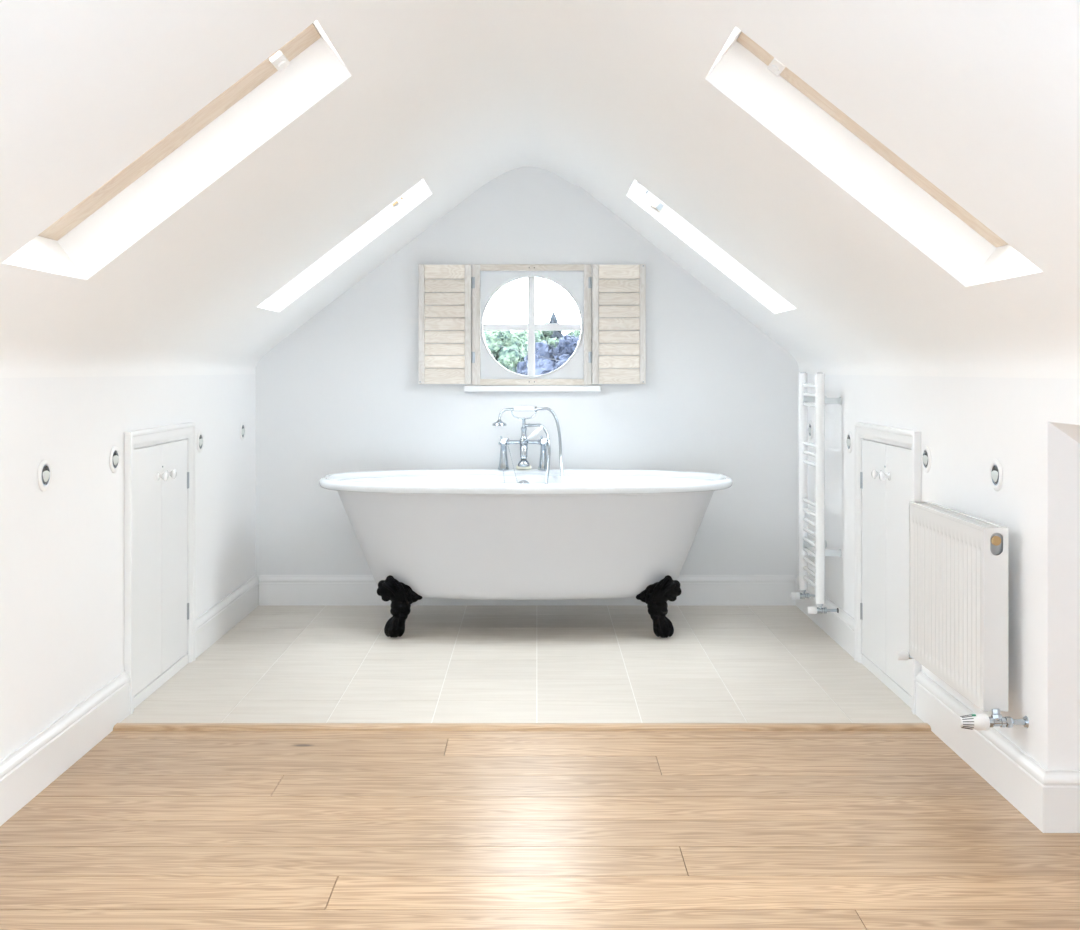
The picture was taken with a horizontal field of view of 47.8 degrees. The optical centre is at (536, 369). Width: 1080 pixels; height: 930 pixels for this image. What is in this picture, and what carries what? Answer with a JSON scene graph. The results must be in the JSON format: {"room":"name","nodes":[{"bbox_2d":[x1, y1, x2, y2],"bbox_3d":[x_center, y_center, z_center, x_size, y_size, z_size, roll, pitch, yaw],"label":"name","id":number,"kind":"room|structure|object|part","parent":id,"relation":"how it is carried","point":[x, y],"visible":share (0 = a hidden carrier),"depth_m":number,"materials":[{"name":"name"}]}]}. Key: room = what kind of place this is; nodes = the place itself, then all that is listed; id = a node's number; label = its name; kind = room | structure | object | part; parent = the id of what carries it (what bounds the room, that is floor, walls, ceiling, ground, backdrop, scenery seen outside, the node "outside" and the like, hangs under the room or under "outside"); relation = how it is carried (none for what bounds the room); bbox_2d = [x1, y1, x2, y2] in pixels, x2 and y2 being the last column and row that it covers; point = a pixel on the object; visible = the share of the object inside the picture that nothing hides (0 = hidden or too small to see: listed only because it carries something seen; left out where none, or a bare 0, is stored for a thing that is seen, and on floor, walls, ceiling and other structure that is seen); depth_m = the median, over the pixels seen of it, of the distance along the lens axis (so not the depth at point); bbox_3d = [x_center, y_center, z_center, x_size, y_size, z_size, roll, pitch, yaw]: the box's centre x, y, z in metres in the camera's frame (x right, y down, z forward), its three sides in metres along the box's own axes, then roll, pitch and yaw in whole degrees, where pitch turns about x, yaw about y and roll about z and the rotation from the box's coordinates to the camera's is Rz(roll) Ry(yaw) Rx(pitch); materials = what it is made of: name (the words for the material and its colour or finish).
{"room":"bathroom","nodes":[
{"label":"bathroom","id":0,"kind":"room"},
{"bbox_2d":[0,374,254,760],"bbox_3d":[-1.396,0.580,1.795,0.120,1.120,7.990,0,0,0],"label":"wall","id":1,"kind":"structure","parent":0,"point":[62,545],"depth_m":3.57,"materials":[{"name":"white paint"}]},
{"bbox_2d":[38,459,51,490],"bbox_3d":[-1.334,0.285,3.306,0.014,0.087,0.087,0,0,4],"label":"wall light","id":2,"kind":"object","parent":1,"relation":"attached to","point":[44,474],"visible":1,"depth_m":3.30,"materials":[{"name":"white plastic"}]},
{"bbox_3d":[-1.334,0.289,3.309,0.010,0.033,0.034,0,0,21],"label":"bulb","id":3,"kind":"part","parent":2,"relation":"part of","materials":[{"name":"white glass"}]},
{"bbox_2d":[0,671,129,825],"bbox_3d":[-1.326,1.046,0.872,0.018,0.147,6.144,0,0,0],"label":"baseboard","id":4,"kind":"structure","parent":1,"relation":"attached to","point":[29,769],"depth_m":3.37,"materials":[{"name":"white wood"}]},
{"bbox_2d":[109,446,119,472],"bbox_3d":[-1.334,0.282,3.853,0.014,0.087,0.087,0,0,4],"label":"wall light","id":5,"kind":"object","parent":1,"relation":"attached to","point":[114,460],"visible":1,"depth_m":3.85,"materials":[{"name":"silver metal"}]},
{"bbox_3d":[-1.334,0.286,3.856,0.010,0.033,0.034,0,0,21],"label":"bulb","id":6,"kind":"part","parent":5,"relation":"part of","materials":[{"name":"white glass"}]},
{"bbox_2d":[124,422,195,714],"bbox_3d":[-1.313,0.657,4.317,0.044,0.914,0.745,0,0,0],"label":"door","id":7,"kind":"structure","parent":1,"relation":"in","point":[160,480],"depth_m":4.26,"materials":[{"name":"white wood"}]},
{"bbox_3d":[-1.329,1.095,4.317,0.011,0.037,0.626,0,0,0],"label":"rail","id":8,"kind":"part","parent":7,"relation":"part of","materials":[{"name":"white wood"}]},
{"bbox_3d":[-1.308,0.372,4.265,0.035,0.033,0.033,0,0,0],"label":"knob","id":9,"kind":"part","parent":7,"relation":"part of","materials":[{"name":"white ceramic"}]},
{"bbox_3d":[-1.308,0.372,4.363,0.035,0.033,0.033,0,0,0],"label":"knob","id":10,"kind":"part","parent":7,"relation":"part of","materials":[{"name":"white ceramic"}]},
{"bbox_2d":[197,431,203,452],"bbox_3d":[-1.334,0.284,4.830,0.014,0.087,0.087,0,0,4],"label":"wall light","id":11,"kind":"object","parent":1,"relation":"attached to","point":[200,439],"visible":1,"depth_m":4.83,"materials":[{"name":"silver metal"}]},
{"bbox_2d":[196,575,258,657],"bbox_3d":[-1.326,1.046,5.239,0.018,0.147,1.097,0,0,0],"label":"baseboard","id":12,"kind":"structure","parent":1,"relation":"attached to","point":[211,625],"depth_m":5.18,"materials":[{"name":"white wood"}]},
{"bbox_2d":[240,422,244,440],"bbox_3d":[-1.334,0.277,5.525,0.014,0.087,0.087,0,0,4],"label":"wall light","id":13,"kind":"object","parent":1,"relation":"attached to","point":[242,425],"visible":1,"depth_m":5.52,"materials":[{"name":"silver metal"}]},
{"bbox_2d":[120,605,923,722],"bbox_3d":[-0.046,1.132,4.805,2.579,0.036,1.970,0,0,0],"label":"floor tiles","id":14,"kind":"structure","parent":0,"point":[279,663],"depth_m":4.52,"materials":[{"name":"tile"}]},
{"bbox_2d":[319,469,732,637],"bbox_3d":[-0.048,0.788,5.315,1.792,0.652,0.775,0,0,0],"label":"bathtub","id":15,"kind":"object","parent":14,"relation":"on","point":[458,533],"visible":1,"depth_m":5.03,"materials":[{"name":"ceramic"}]},
{"bbox_2d":[516,465,530,468],"bbox_3d":[-0.061,0.452,5.674,0.070,0.018,0.032,0,0,0],"label":"soap bar","id":16,"kind":"object","parent":15,"relation":"on","point":[517,466],"visible":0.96,"depth_m":5.66,"materials":[{"name":"white"}]},
{"bbox_2d":[492,406,563,483],"bbox_3d":[-0.034,0.400,5.645,0.356,0.466,0.156,0,0,18],"label":"shower mixer","id":17,"kind":"object","parent":15,"relation":"attached to","point":[544,461],"visible":0.8,"depth_m":5.66,"materials":[{"name":"silver metal"}]},
{"bbox_3d":[-0.106,0.438,5.633,0.010,0.174,0.090,0,0,-36],"label":"bead chain","id":18,"kind":"part","parent":17,"relation":"part of","materials":[{"name":"metal"}]},
{"bbox_3d":[-0.061,0.389,5.654,0.057,0.113,0.078,0,0,0],"label":"spout","id":19,"kind":"part","parent":17,"relation":"part of","materials":[{"name":"silver metal"}]},
{"bbox_3d":[-0.009,0.291,5.643,0.074,0.066,0.024,0,0,0],"label":"diverter lever","id":20,"kind":"part","parent":17,"relation":"part of","materials":[{"name":"silver metal"}]},
{"bbox_3d":[0.031,0.329,5.652,0.050,0.050,0.028,0,0,0],"label":"crosshead handle","id":21,"kind":"part","parent":17,"relation":"part of","materials":[{"name":"silver metal"}]},
{"bbox_2d":[255,166,798,577],"bbox_3d":[-0.046,0.057,5.890,2.819,2.166,0.200,0,0,0],"label":"wall","id":22,"kind":"structure","parent":0,"point":[342,392],"depth_m":5.79,"materials":[{"name":"white paint"}]},
{"bbox_2d":[259,575,795,605],"bbox_3d":[-0.046,1.046,5.780,2.539,0.147,0.018,0,0,0],"label":"baseboard","id":23,"kind":"structure","parent":22,"relation":"attached to","point":[747,590],"depth_m":5.77,"materials":[{"name":"white wood"}]},
{"bbox_2d":[419,264,645,391],"bbox_3d":[-0.023,-0.198,5.848,1.070,0.602,0.205,0,0,0],"label":"window","id":24,"kind":"structure","parent":22,"relation":"in","point":[585,367],"depth_m":5.75,"materials":[{"name":"white paint"}]},
{"bbox_2d":[419,264,470,383],"bbox_3d":[-0.434,-0.216,5.757,0.248,0.566,0.018,0,0,0],"label":"shutter","id":25,"kind":"object","parent":24,"relation":"attached to","point":[432,278],"depth_m":5.75,"materials":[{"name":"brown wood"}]},
{"bbox_3d":[-0.025,-0.214,5.779,0.567,0.570,0.022,0,0,0],"label":"shutter frame","id":26,"kind":"part","parent":24,"relation":"part of","materials":[{"name":"white wood"}]},
{"bbox_3d":[-0.025,-0.211,5.934,0.493,0.493,0.033,0,0,0],"label":"round sash","id":27,"kind":"part","parent":24,"relation":"part of","materials":[{"name":"white paint"}]},
{"bbox_3d":[-0.025,-0.211,5.885,0.495,0.495,0.040,0,0,0],"label":"round moulding","id":28,"kind":"part","parent":24,"relation":"part of","materials":[{"name":"white paint"}]},
{"bbox_3d":[-0.021,0.088,5.775,0.647,0.030,0.030,0,0,0],"label":"sill","id":29,"kind":"part","parent":24,"relation":"part of","materials":[{"name":"white wood"}]},
{"bbox_2d":[592,264,645,383],"bbox_3d":[0.386,-0.216,5.757,0.252,0.566,0.018,0,0,0],"label":"shutter","id":30,"kind":"object","parent":24,"relation":"attached to","point":[605,278],"depth_m":5.75,"materials":[{"name":"beige wood"}]},
{"bbox_2d":[0,0,1079,378],"bbox_3d":[-0.046,-0.534,1.795,2.823,1.108,7.990,0,0,0],"label":"ceiling","id":31,"kind":"structure","parent":0,"point":[281,204],"depth_m":3.02,"materials":[{"name":"white paint"}]},
{"bbox_2d":[38,23,320,240],"bbox_3d":[-0.884,-0.607,2.757,0.770,0.624,0.555,0,0,0],"label":"frame","id":32,"kind":"structure","parent":31,"relation":"attached to","point":[279,60],"depth_m":2.93,"materials":[{"name":"brown wood"}]},
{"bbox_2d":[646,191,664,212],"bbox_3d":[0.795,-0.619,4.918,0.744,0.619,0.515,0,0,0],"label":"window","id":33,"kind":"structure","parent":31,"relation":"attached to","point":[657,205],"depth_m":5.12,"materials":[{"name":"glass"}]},
{"bbox_3d":[0.508,-0.691,5.125,0.060,0.058,0.017,0,0,0],"label":"catch plate","id":34,"kind":"part","parent":33,"relation":"part of","materials":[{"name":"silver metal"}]},
{"bbox_2d":[737,31,1007,246],"bbox_3d":[0.833,-0.589,2.741,0.754,0.627,0.533,0,0,0],"label":"window frame","id":35,"kind":"structure","parent":31,"relation":"attached to","point":[776,67],"depth_m":2.92,"materials":[{"name":"brown wood"}]},
{"bbox_2d":[0,731,1079,929],"bbox_3d":[0.307,1.135,2.560,3.286,0.030,2.520,0,0,0],"label":"floor","id":36,"kind":"structure","parent":0,"point":[147,830],"depth_m":2.94,"materials":[{"name":"brown wood"}]},
{"bbox_2d":[113,723,930,730],"bbox_3d":[-0.046,1.114,3.815,2.579,0.012,0.054,0,0,0],"label":"threshold","id":37,"kind":"object","parent":36,"relation":"on","point":[119,726],"visible":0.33,"depth_m":3.79,"materials":[{"name":"brown wood"}]},
{"bbox_2d":[807,374,1079,769],"bbox_3d":[1.647,0.580,1.795,0.807,1.120,7.990,0,0,0],"label":"wall","id":38,"kind":"structure","parent":0,"point":[1031,426],"depth_m":3.17,"materials":[{"name":"white paint"}]},
{"bbox_2d":[808,420,812,439],"bbox_3d":[1.241,0.272,5.535,0.014,0.087,0.087,0,0,-4],"label":"wall light","id":39,"kind":"object","parent":38,"relation":"attached to","point":[810,425],"visible":1,"depth_m":5.53,"materials":[{"name":"silver metal"}]},
{"bbox_2d":[791,372,841,613],"bbox_3d":[1.171,0.500,5.117,0.144,0.982,0.355,0,0,0],"label":"towel rail","id":40,"kind":"object","parent":38,"relation":"attached to","point":[819,397],"visible":1,"depth_m":4.98,"materials":[{"name":"metal"}]},
{"bbox_2d":[795,575,853,657],"bbox_3d":[1.233,1.046,5.239,0.018,0.147,1.097,0,0,0],"label":"baseboard","id":41,"kind":"structure","parent":38,"relation":"attached to","point":[839,626],"depth_m":5.05,"materials":[{"name":"white wood"}]},
{"bbox_2d":[846,431,852,452],"bbox_3d":[1.241,0.286,4.845,0.014,0.087,0.087,0,0,-4],"label":"wall light","id":42,"kind":"object","parent":38,"relation":"attached to","point":[849,440],"visible":1,"depth_m":4.84,"materials":[{"name":"silver metal"}]},
{"bbox_2d":[854,422,920,714],"bbox_3d":[1.220,0.657,4.317,0.044,0.914,0.745,0,0,0],"label":"door","id":43,"kind":"structure","parent":38,"relation":"in","point":[887,477],"depth_m":4.33,"materials":[{"name":"white wood"}]},
{"bbox_3d":[1.216,0.372,4.363,0.035,0.033,0.033,0,0,0],"label":"knob","id":44,"kind":"part","parent":43,"relation":"part of","materials":[{"name":"white ceramic"}]},
{"bbox_3d":[1.216,0.372,4.265,0.035,0.033,0.033,0,0,0],"label":"knob","id":45,"kind":"part","parent":43,"relation":"part of","materials":[{"name":"white ceramic"}]},
{"bbox_3d":[1.236,1.095,4.317,0.011,0.037,0.626,0,0,0],"label":"rail","id":46,"kind":"part","parent":43,"relation":"part of","materials":[{"name":"white wood"}]},
{"bbox_2d":[921,445,930,472],"bbox_3d":[1.241,0.284,3.888,0.014,0.087,0.087,0,0,-4],"label":"wall light","id":47,"kind":"object","parent":38,"relation":"attached to","point":[926,454],"visible":1,"depth_m":3.88,"materials":[{"name":"silver metal"}]},
{"bbox_3d":[1.241,0.288,3.891,0.010,0.033,0.034,0,0,-21],"label":"bulb","id":48,"kind":"part","parent":47,"relation":"part of","materials":[{"name":"white glass"}]},
{"bbox_2d":[896,501,1028,729],"bbox_3d":[1.158,0.659,3.428,0.170,0.511,0.701,0,0,0],"label":"radiator","id":49,"kind":"object","parent":38,"relation":"attached to","point":[958,561],"visible":1,"depth_m":3.27,"materials":[{"name":"metal"}]},
{"bbox_3d":[1.173,0.638,3.740,0.064,0.468,0.003,0,0,0],"label":"panel","id":50,"kind":"part","parent":49,"relation":"part of","materials":[{"name":"metal"}]},
{"bbox_3d":[1.144,0.643,3.430,0.004,0.461,0.616,0,0,0],"label":"panel","id":51,"kind":"part","parent":49,"relation":"part of","materials":[{"name":"metal"}]},
{"bbox_2d":[909,501,1006,530],"bbox_3d":[1.173,0.408,3.430,0.063,0.010,0.620,0,0,0],"label":"grille","id":52,"kind":"object","parent":49,"relation":"attached to","point":[953,518],"depth_m":3.40,"materials":[{"name":"white metal"}]},
{"bbox_3d":[1.173,0.638,3.119,0.064,0.468,0.003,0,0,0],"label":"panel","id":53,"kind":"part","parent":49,"relation":"part of","materials":[{"name":"metal"}]},
{"bbox_2d":[989,459,1002,490],"bbox_3d":[1.241,0.284,3.297,0.014,0.087,0.087,0,0,-4],"label":"wall light","id":54,"kind":"object","parent":38,"relation":"attached to","point":[995,474],"visible":1,"depth_m":3.29,"materials":[{"name":"white plastic"}]},
{"bbox_3d":[1.241,0.288,3.300,0.010,0.033,0.034,0,0,-21],"label":"bulb","id":55,"kind":"part","parent":54,"relation":"part of","materials":[{"name":"white glass"}]},
{"bbox_2d":[916,671,1079,832],"bbox_3d":[1.587,1.046,3.447,0.726,0.147,0.993,0,0,0],"label":"baseboard","id":56,"kind":"structure","parent":38,"relation":"attached to","point":[1049,799],"depth_m":3.18,"materials":[{"name":"white wood"}]},
{"label":"outside","id":57,"kind":"structure","parent":0,"visible":0},
{"label":"ground","id":58,"kind":"structure","parent":57,"visible":0},
{"bbox_2d":[483,331,527,371],"bbox_3d":[-1.127,2.268,29.976,2.678,6.725,2.674,0,0,10],"label":"leafy tree","id":59,"kind":"object","parent":58,"relation":"on","point":[510,359],"visible":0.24,"depth_m":29.31,"materials":[{"name":"green plant"}]},
{"bbox_2d":[486,342,562,361],"bbox_3d":[0.144,2.374,22.000,4.387,6.491,0.220,0,0,0],"label":"overhead line","id":60,"kind":"object","parent":58,"relation":"on","point":[486,342],"visible":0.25,"depth_m":21.99,"materials":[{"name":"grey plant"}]},
{"bbox_2d":[512,331,542,346],"bbox_3d":[-0.422,2.245,36.002,2.483,6.767,2.446,0,0,0],"label":"leafy tree","id":61,"kind":"object","parent":58,"relation":"on","point":[538,340],"visible":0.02,"depth_m":35.71,"materials":[{"name":"green plant"}]},
{"bbox_2d":[525,331,560,346],"bbox_3d":[0.315,1.992,44.051,3.271,7.275,3.207,0,0,0],"label":"leafy tree","id":62,"kind":"object","parent":58,"relation":"on","point":[544,335],"visible":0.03,"depth_m":43.74,"materials":[{"name":"green plant"}]},
{"bbox_2d":[515,334,579,374],"bbox_3d":[0.609,2.431,25.987,2.756,6.400,2.599,0,0,22],"label":"tree","id":63,"kind":"object","parent":58,"relation":"on","point":[567,345],"visible":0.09,"depth_m":25.47,"materials":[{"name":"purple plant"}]},
{"bbox_2d":[548,312,563,340],"bbox_3d":[0.781,1.374,60.020,1.376,8.493,1.518,0,0,10],"label":"conifer tree","id":64,"kind":"object","parent":58,"relation":"on","point":[553,319],"visible":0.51,"depth_m":59.82,"materials":[{"name":"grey plant"}]},
{"bbox_2d":[566,331,580,338],"bbox_3d":[1.720,1.926,49.998,2.693,7.407,2.582,0,0,20],"label":"leafy tree","id":65,"kind":"object","parent":58,"relation":"on","point":[576,333],"visible":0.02,"depth_m":49.54,"materials":[{"name":"green plant"}]}
]}

